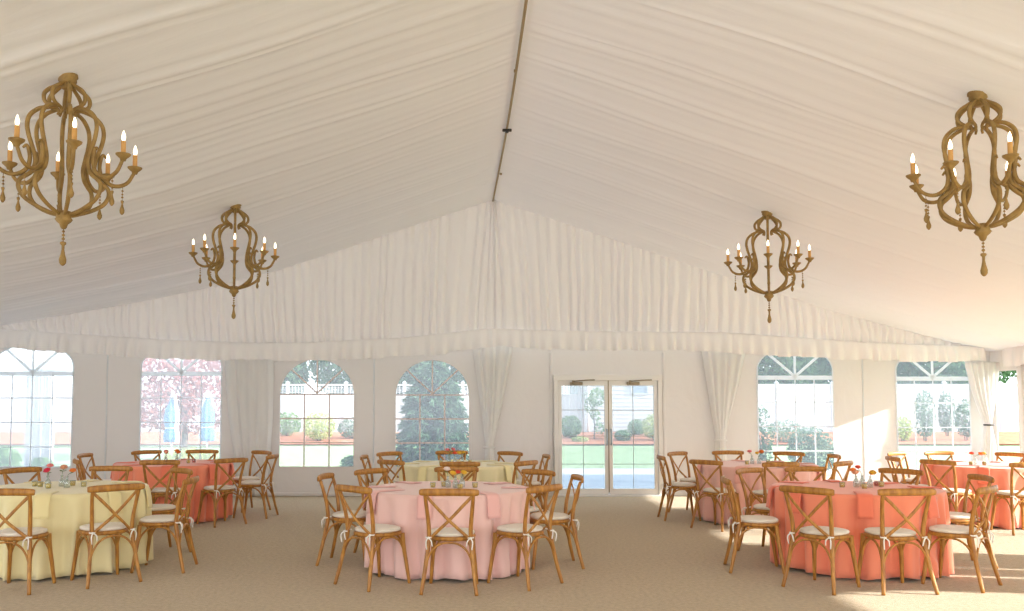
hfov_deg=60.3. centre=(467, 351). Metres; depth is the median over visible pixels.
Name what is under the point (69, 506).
tablecloth
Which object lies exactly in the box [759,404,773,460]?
shrub
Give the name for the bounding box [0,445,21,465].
shrub
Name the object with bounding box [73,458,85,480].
dining chair
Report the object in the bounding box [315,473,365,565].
dining chair
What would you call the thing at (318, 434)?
shrub
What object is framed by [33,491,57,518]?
napkin
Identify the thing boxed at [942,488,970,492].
seat cushion
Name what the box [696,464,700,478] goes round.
napkin
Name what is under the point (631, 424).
shrub
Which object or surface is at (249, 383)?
curtain
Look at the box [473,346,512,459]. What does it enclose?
curtain
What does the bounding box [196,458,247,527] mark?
dining chair
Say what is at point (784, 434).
shrub
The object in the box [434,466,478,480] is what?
dining chair
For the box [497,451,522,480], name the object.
dining chair
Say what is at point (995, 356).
wall
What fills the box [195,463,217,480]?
napkin
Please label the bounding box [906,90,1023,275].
chandelier
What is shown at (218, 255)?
chandelier
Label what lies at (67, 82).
chandelier
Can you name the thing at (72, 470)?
flower
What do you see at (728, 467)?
tablecloth
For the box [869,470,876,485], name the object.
flower
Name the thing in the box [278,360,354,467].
window
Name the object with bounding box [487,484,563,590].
dining chair
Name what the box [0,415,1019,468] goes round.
lawn
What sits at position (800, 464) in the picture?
napkin
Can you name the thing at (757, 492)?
seat cushion
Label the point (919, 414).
shrub
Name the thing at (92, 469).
dining chair
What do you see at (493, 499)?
napkin
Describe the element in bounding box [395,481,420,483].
napkin
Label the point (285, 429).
shrub
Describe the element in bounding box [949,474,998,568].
dining chair
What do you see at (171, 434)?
parasol
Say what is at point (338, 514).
seat cushion
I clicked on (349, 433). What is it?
shrub
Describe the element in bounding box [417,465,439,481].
napkin
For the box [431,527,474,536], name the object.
seat cushion
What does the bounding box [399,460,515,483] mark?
tablecloth
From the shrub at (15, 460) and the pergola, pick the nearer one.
the shrub at (15, 460)
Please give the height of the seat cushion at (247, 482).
0.042 m
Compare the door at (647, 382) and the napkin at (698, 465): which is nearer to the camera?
the napkin at (698, 465)
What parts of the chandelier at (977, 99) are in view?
arm, arm, flame bulb, arm, arm, arm, arm, flame bulb, arm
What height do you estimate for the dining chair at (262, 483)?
0.889 m
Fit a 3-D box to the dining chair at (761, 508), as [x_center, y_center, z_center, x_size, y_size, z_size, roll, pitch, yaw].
[3.256,1.717,9.548,0.507,0.889,0.548,3,-4,-38]
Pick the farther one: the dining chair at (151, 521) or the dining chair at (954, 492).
the dining chair at (954, 492)
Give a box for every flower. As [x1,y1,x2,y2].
[43,467,50,483]
[67,468,76,478]
[450,470,455,485]
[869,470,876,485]
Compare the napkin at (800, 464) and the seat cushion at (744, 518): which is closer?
the seat cushion at (744, 518)
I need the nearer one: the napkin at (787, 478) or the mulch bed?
the napkin at (787, 478)
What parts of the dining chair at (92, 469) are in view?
rail, leg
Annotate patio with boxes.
[562,474,653,487]
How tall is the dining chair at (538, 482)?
0.889 m
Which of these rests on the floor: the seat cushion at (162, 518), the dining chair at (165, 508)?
the dining chair at (165, 508)
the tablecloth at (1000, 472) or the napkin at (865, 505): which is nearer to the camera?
the napkin at (865, 505)
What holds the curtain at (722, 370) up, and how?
hanging from the wall at (106, 399)
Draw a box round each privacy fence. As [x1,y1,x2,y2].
[0,381,580,431]
[758,381,1018,431]
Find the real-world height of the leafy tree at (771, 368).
5.141 m
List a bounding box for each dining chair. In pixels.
[0,467,41,484]
[0,488,55,594]
[70,483,144,588]
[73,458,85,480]
[77,453,110,479]
[89,466,132,480]
[130,476,198,572]
[131,450,161,460]
[139,460,180,514]
[152,468,192,551]
[186,449,218,459]
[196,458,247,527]
[233,450,271,512]
[233,454,278,518]
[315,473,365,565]
[333,484,410,591]
[353,468,388,552]
[360,454,394,507]
[376,451,402,481]
[377,459,405,483]
[419,489,478,595]
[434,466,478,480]
[435,450,467,459]
[439,462,479,480]
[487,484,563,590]
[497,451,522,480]
[512,460,537,505]
[516,454,550,510]
[521,469,555,536]
[530,474,584,569]
[656,454,701,520]
[667,451,695,512]
[689,459,741,531]
[712,450,743,460]
[721,475,784,574]
[736,467,769,550]
[747,462,799,527]
[773,451,804,462]
[779,485,860,595]
[785,466,826,480]
[825,454,840,479]
[831,460,852,480]
[856,488,939,595]
[878,468,923,484]
[885,456,927,485]
[887,451,919,483]
[919,459,979,525]
[921,485,1002,592]
[924,451,953,459]
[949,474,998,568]
[990,462,1023,535]
[995,452,1023,461]
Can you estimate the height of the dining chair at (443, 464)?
0.889 m
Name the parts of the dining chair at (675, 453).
leg, rail, leg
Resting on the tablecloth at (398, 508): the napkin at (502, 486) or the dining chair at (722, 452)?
the napkin at (502, 486)
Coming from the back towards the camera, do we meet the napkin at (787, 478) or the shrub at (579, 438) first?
the shrub at (579, 438)
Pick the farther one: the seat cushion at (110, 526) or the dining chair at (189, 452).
the dining chair at (189, 452)
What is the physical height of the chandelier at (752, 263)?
1.448 m
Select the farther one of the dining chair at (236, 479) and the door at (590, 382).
the door at (590, 382)
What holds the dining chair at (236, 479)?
on the floor
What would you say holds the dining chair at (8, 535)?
on the floor
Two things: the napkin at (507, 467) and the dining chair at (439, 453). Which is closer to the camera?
the napkin at (507, 467)
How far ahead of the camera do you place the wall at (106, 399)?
15.35 m
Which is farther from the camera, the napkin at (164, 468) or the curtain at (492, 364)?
the curtain at (492, 364)
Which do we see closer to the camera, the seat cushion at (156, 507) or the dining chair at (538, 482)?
the seat cushion at (156, 507)
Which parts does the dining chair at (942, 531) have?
leg, leg, seat, leg, rail, leg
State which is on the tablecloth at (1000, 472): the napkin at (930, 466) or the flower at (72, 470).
the napkin at (930, 466)
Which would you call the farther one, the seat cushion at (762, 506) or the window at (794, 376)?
the window at (794, 376)
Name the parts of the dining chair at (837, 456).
leg, rail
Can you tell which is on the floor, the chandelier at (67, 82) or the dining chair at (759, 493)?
the dining chair at (759, 493)
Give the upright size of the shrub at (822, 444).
1.194 m
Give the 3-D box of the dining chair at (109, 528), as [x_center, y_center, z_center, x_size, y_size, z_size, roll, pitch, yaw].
[-3.253,1.618,7.916,0.507,0.889,0.548,3,-5,-42]
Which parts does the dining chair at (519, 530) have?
leg, leg, seat, leg, rail, leg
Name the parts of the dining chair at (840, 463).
leg, rail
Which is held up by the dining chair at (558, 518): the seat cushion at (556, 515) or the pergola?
the seat cushion at (556, 515)
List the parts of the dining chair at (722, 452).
rail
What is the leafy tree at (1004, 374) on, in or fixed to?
on the lawn
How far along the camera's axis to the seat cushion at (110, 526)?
7.85 m
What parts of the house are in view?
pane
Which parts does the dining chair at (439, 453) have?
rail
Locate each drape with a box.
[0,200,984,348]
[24,369,55,465]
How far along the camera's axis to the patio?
18.63 m
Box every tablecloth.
[0,480,153,580]
[111,459,232,522]
[364,481,529,579]
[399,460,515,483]
[696,460,819,524]
[770,481,953,579]
[920,461,1023,528]
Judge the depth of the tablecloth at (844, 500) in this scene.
8.00 m
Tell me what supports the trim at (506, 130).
attached to the ceiling
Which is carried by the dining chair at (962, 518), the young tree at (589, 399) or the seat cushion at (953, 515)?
the seat cushion at (953, 515)
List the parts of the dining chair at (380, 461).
rail, leg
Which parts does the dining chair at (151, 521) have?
leg, leg, seat, leg, rail, leg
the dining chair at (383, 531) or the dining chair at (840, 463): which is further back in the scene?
the dining chair at (840, 463)
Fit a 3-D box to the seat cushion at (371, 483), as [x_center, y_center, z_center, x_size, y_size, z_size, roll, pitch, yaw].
[-1.170,1.834,12.242,0.382,0.042,0.392,0,-3,4]
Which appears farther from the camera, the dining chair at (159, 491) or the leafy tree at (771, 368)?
the leafy tree at (771, 368)
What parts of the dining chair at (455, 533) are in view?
leg, leg, rail, seat, leg, leg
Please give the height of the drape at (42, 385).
2.320 m
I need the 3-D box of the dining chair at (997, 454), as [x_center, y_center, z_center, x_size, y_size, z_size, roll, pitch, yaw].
[7.790,1.913,12.812,0.548,0.889,0.507,2,-4,-26]
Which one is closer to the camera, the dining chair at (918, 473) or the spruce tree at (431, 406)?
the dining chair at (918, 473)
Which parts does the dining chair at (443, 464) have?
rail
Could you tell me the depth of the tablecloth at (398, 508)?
7.95 m
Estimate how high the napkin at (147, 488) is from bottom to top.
0.224 m
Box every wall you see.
[0,347,989,495]
[990,350,1023,451]
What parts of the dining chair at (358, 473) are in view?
leg, rail, leg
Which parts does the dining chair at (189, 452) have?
rail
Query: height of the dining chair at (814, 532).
0.889 m
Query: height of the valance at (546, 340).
0.617 m
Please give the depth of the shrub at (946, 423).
32.09 m
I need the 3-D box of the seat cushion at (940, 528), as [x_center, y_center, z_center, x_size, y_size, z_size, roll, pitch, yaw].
[4.310,1.567,7.800,0.392,0.042,0.382,3,-5,-43]
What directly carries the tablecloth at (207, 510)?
on the round table
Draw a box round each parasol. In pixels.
[163,390,179,457]
[199,390,214,454]
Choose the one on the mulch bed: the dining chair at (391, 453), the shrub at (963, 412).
the shrub at (963, 412)
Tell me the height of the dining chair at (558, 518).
0.889 m
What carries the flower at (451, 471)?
in the bud vase
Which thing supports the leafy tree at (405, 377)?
on the lawn
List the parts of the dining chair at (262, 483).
leg, leg, seat, leg, rail, leg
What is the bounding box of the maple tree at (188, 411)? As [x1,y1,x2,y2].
[141,358,220,458]
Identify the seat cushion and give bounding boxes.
[0,527,47,536]
[79,522,126,530]
[140,514,182,522]
[151,487,180,491]
[152,504,175,510]
[204,485,234,489]
[233,476,258,479]
[241,480,266,484]
[332,510,365,517]
[355,524,400,532]
[370,482,394,485]
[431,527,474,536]
[497,523,542,532]
[516,481,539,484]
[530,506,538,511]
[530,512,568,519]
[668,482,695,486]
[680,478,695,481]
[703,487,735,492]
[741,515,778,522]
[752,490,767,494]
[753,503,769,509]
[799,526,849,535]
[864,527,915,536]
[901,478,919,481]
[929,524,979,533]
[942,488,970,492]
[949,511,975,518]
[996,490,1023,495]
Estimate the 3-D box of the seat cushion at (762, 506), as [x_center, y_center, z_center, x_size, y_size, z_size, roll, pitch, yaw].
[3.290,1.670,9.507,0.392,0.042,0.382,3,-4,-38]
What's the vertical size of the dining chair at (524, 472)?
0.889 m
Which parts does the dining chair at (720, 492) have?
leg, rail, leg, seat, leg, leg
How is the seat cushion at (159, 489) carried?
on the dining chair at (159, 491)
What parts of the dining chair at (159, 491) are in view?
leg, rail, seat, leg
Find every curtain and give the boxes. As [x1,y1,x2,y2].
[225,359,273,495]
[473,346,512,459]
[701,351,744,460]
[965,362,998,460]
[1016,364,1023,461]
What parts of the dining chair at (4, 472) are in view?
leg, rail, leg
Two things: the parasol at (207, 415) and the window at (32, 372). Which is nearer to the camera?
the window at (32, 372)
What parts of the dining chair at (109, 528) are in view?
leg, leg, seat, rail, leg, leg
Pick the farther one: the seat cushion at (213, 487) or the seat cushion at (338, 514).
the seat cushion at (213, 487)
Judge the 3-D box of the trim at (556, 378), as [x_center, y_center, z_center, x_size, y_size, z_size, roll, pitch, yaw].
[2.435,1.450,15.310,1.890,2.105,0.160,0,-3,0]
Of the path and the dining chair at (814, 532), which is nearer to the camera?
the dining chair at (814, 532)
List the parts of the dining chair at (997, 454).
rail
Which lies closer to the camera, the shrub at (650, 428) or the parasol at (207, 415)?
the parasol at (207, 415)
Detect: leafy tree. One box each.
[280,361,310,403]
[308,360,352,393]
[397,360,445,393]
[445,363,468,393]
[758,355,821,383]
[804,357,831,383]
[896,361,967,383]
[951,362,1016,383]
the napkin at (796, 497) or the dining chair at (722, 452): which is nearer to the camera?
the napkin at (796, 497)
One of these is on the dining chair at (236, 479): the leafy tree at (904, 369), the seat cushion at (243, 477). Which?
the seat cushion at (243, 477)
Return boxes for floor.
[0,496,1023,610]
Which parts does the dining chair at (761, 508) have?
leg, rail, seat, leg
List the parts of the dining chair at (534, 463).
leg, rail, leg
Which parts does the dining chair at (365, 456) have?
rail, leg, leg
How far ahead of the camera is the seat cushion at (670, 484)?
12.08 m
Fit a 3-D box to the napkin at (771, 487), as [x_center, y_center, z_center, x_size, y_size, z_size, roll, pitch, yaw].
[3.141,1.436,8.744,0.329,0.224,0.137,0,-3,5]
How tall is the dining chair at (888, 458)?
0.889 m
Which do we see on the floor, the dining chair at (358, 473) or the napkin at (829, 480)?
the dining chair at (358, 473)
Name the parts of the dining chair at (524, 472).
leg, rail, leg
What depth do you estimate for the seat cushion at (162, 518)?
8.38 m
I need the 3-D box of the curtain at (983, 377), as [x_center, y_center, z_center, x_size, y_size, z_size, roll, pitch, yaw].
[8.884,1.316,15.051,0.614,2.304,0.176,0,-3,0]
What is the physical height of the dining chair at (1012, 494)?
0.889 m
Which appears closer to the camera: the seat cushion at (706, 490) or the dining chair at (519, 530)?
the dining chair at (519, 530)
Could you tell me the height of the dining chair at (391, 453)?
0.889 m
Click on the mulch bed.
(16, 437)
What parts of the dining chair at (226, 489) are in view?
leg, leg, seat, leg, rail, leg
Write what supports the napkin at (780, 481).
on the tablecloth at (844, 500)
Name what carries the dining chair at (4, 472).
on the floor
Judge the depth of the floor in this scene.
7.94 m
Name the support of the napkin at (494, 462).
on the tablecloth at (487, 473)
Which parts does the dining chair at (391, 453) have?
rail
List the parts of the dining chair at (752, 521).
rail, leg, leg, seat, leg, leg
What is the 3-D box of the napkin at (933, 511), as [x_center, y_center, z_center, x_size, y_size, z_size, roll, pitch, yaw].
[4.130,1.396,8.073,0.137,0.224,0.329,2,-4,-27]
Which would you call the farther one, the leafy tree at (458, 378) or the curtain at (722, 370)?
the leafy tree at (458, 378)
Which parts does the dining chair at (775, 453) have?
rail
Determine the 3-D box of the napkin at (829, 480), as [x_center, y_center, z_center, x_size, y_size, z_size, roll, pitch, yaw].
[3.884,1.473,9.358,0.137,0.224,0.329,0,-3,5]
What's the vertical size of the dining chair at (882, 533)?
0.889 m
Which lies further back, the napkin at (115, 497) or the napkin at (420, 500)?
the napkin at (115, 497)
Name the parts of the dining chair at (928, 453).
rail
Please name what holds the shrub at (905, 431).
on the mulch bed
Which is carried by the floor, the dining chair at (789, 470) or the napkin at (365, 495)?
the dining chair at (789, 470)
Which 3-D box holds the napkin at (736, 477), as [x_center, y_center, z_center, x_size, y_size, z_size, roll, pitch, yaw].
[3.608,1.605,11.552,0.137,0.224,0.329,-2,-4,33]
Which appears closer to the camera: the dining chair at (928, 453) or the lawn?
the dining chair at (928, 453)
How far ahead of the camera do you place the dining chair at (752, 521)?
8.34 m
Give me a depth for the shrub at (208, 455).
18.88 m
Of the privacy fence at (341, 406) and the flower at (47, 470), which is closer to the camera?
the flower at (47, 470)
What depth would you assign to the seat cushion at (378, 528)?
7.73 m
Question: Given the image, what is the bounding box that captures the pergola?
[0,356,72,465]
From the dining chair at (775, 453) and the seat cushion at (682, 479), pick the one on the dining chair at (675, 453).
the seat cushion at (682, 479)
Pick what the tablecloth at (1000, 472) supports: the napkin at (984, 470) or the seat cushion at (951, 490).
the napkin at (984, 470)
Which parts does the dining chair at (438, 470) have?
rail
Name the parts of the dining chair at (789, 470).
rail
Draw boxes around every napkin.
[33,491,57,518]
[77,479,97,481]
[107,491,122,514]
[111,481,142,482]
[118,464,139,480]
[145,485,152,507]
[160,465,172,482]
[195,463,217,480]
[210,461,234,477]
[362,485,397,508]
[367,488,403,513]
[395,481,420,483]
[416,495,432,519]
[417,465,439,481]
[479,490,501,518]
[483,482,511,483]
[487,464,511,481]
[494,462,517,477]
[501,486,534,510]
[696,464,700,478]
[734,465,750,483]
[766,485,800,508]
[778,481,809,483]
[783,467,795,480]
[789,493,801,513]
[800,464,822,480]
[823,479,843,481]
[853,491,873,518]
[907,486,941,488]
[925,464,934,480]
[928,495,939,518]
[977,466,990,484]
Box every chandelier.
[0,73,141,265]
[189,204,278,318]
[724,211,813,322]
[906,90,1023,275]
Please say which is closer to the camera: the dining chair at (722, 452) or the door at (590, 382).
the dining chair at (722, 452)
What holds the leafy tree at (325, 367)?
on the lawn
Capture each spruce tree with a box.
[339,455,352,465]
[396,362,468,465]
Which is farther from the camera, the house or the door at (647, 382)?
the house
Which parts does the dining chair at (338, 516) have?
leg, rail, leg, seat, leg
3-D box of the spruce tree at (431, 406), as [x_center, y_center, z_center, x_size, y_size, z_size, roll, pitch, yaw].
[-0.773,1.586,19.565,2.216,2.745,2.090,0,-3,-5]
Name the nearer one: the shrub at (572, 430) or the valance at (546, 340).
the valance at (546, 340)
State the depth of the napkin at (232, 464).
12.39 m
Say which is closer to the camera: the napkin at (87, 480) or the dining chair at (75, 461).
the napkin at (87, 480)
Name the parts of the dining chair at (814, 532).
leg, rail, leg, seat, leg, leg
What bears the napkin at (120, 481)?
on the tablecloth at (69, 506)
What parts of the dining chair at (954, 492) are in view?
leg, rail, leg, seat, leg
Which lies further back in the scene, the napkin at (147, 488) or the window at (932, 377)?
the window at (932, 377)
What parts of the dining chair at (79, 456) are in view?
leg, rail, leg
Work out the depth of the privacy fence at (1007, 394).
33.92 m
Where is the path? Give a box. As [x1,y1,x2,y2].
[562,469,918,473]
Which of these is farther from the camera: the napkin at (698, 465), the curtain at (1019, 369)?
the curtain at (1019, 369)
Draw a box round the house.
[569,386,653,431]
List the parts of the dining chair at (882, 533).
leg, leg, seat, leg, rail, leg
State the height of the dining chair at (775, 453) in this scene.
0.889 m
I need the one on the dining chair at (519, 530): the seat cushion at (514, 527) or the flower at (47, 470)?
the seat cushion at (514, 527)
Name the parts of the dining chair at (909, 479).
rail, leg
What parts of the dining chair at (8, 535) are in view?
leg, rail, seat, leg, leg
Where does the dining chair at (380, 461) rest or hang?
on the floor
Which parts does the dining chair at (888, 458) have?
rail, leg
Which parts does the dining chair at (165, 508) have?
seat, leg, rail, leg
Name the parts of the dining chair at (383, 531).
leg, rail, leg, seat, leg, leg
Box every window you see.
[0,347,73,467]
[139,358,222,458]
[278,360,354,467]
[394,359,469,467]
[756,355,835,474]
[895,361,972,474]
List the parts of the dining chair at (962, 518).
seat, leg, rail, leg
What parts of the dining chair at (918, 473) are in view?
rail, leg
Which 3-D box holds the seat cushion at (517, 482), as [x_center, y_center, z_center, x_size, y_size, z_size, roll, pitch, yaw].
[0.830,1.845,12.412,0.382,0.042,0.392,0,-3,-5]
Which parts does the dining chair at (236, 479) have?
leg, leg, rail, leg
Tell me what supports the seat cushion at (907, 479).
on the dining chair at (909, 479)
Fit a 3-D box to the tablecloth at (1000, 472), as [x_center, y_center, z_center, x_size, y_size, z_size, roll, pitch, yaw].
[7.088,1.918,11.994,1.678,0.764,1.658,0,-3,0]
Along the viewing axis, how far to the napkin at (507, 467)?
11.72 m
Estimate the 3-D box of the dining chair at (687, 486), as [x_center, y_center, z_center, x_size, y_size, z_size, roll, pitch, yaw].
[2.915,1.879,12.240,0.548,0.889,0.507,0,-3,1]
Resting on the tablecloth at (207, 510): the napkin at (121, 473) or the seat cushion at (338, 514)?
the napkin at (121, 473)
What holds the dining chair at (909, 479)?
on the floor
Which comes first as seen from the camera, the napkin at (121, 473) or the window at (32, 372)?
the napkin at (121, 473)
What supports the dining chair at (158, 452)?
on the floor
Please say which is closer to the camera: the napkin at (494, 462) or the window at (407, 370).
the napkin at (494, 462)
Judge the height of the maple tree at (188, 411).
3.552 m
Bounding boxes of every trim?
[492,0,527,201]
[553,375,662,496]
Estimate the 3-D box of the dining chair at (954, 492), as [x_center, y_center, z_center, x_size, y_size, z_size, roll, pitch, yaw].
[6.191,1.823,11.306,0.548,0.889,0.507,2,-4,-27]
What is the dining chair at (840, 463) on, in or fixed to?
on the floor
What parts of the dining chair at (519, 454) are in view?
rail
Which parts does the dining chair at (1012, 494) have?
leg, seat, leg, rail, leg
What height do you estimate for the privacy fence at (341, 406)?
2.060 m
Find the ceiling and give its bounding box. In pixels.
[0,0,1023,351]
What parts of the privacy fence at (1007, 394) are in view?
board panel, post, board panel, post, board panel, post, board panel, post, board panel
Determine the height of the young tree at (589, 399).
1.912 m
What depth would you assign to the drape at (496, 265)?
15.35 m
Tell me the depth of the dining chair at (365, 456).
12.21 m
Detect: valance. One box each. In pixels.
[0,329,985,361]
[1002,346,1023,366]
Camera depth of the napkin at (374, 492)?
8.24 m
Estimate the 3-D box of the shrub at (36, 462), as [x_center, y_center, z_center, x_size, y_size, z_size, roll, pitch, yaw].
[-9.305,2.538,19.187,0.527,0.525,0.459,0,-3,0]
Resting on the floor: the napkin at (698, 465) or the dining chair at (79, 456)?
the dining chair at (79, 456)
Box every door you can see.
[558,379,609,493]
[609,379,658,493]
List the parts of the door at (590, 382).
pull handle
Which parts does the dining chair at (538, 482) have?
leg, leg, rail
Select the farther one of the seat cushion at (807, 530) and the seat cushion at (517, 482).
the seat cushion at (517, 482)
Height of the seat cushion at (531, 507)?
0.042 m
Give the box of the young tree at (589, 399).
[582,387,603,438]
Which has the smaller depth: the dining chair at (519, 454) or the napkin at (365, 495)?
the napkin at (365, 495)
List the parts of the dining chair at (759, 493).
leg, leg, rail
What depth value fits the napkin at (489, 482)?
9.05 m
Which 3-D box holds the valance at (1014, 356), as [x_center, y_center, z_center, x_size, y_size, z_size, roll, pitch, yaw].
[8.990,-0.491,4.888,0.117,0.434,20.000,0,-3,0]
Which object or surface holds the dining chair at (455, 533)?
on the floor
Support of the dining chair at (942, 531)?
on the floor
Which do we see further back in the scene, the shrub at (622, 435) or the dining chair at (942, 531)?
the shrub at (622, 435)
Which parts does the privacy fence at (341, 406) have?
board panel, board panel, board panel, board panel, board panel, post, board panel, post, board panel, post, post, board panel, board panel, post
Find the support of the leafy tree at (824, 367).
on the lawn
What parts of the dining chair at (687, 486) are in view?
rail, leg, leg, seat, leg, leg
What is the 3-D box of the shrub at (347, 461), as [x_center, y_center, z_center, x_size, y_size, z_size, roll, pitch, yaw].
[-2.438,2.601,18.862,0.910,0.804,0.897,-1,-4,14]
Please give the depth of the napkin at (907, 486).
8.58 m
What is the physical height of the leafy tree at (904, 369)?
5.395 m
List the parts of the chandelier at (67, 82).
arm, flame bulb, arm, arm, arm, arm, flame bulb, arm, arm, arm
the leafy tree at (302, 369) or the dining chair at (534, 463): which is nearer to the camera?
the dining chair at (534, 463)
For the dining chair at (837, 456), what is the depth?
12.57 m
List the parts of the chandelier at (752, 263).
arm, arm, arm, arm, arm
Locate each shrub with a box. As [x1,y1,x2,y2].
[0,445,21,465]
[28,456,53,465]
[162,445,207,459]
[195,453,219,459]
[280,411,301,435]
[302,411,335,440]
[337,417,353,438]
[562,415,581,437]
[571,436,588,441]
[614,429,631,440]
[627,419,645,434]
[641,414,653,439]
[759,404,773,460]
[767,419,804,441]
[786,427,833,470]
[898,416,912,440]
[913,389,936,440]
[937,391,954,435]
[954,398,969,440]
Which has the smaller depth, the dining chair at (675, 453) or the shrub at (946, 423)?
the dining chair at (675, 453)
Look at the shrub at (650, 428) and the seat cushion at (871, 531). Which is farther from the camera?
the shrub at (650, 428)
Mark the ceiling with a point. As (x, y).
(668, 128)
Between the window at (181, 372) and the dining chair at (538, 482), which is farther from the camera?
the window at (181, 372)
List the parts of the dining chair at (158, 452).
rail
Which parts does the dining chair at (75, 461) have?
rail, leg, leg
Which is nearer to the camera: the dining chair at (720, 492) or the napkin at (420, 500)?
the napkin at (420, 500)
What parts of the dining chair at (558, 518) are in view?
leg, seat, leg, rail, leg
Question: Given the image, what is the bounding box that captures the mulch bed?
[0,432,1018,443]
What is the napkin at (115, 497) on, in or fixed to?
on the tablecloth at (69, 506)
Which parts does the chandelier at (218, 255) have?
arm, arm, arm, arm, arm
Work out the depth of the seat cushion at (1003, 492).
10.89 m
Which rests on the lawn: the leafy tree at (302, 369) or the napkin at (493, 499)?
the leafy tree at (302, 369)
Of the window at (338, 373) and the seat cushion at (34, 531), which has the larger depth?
the window at (338, 373)

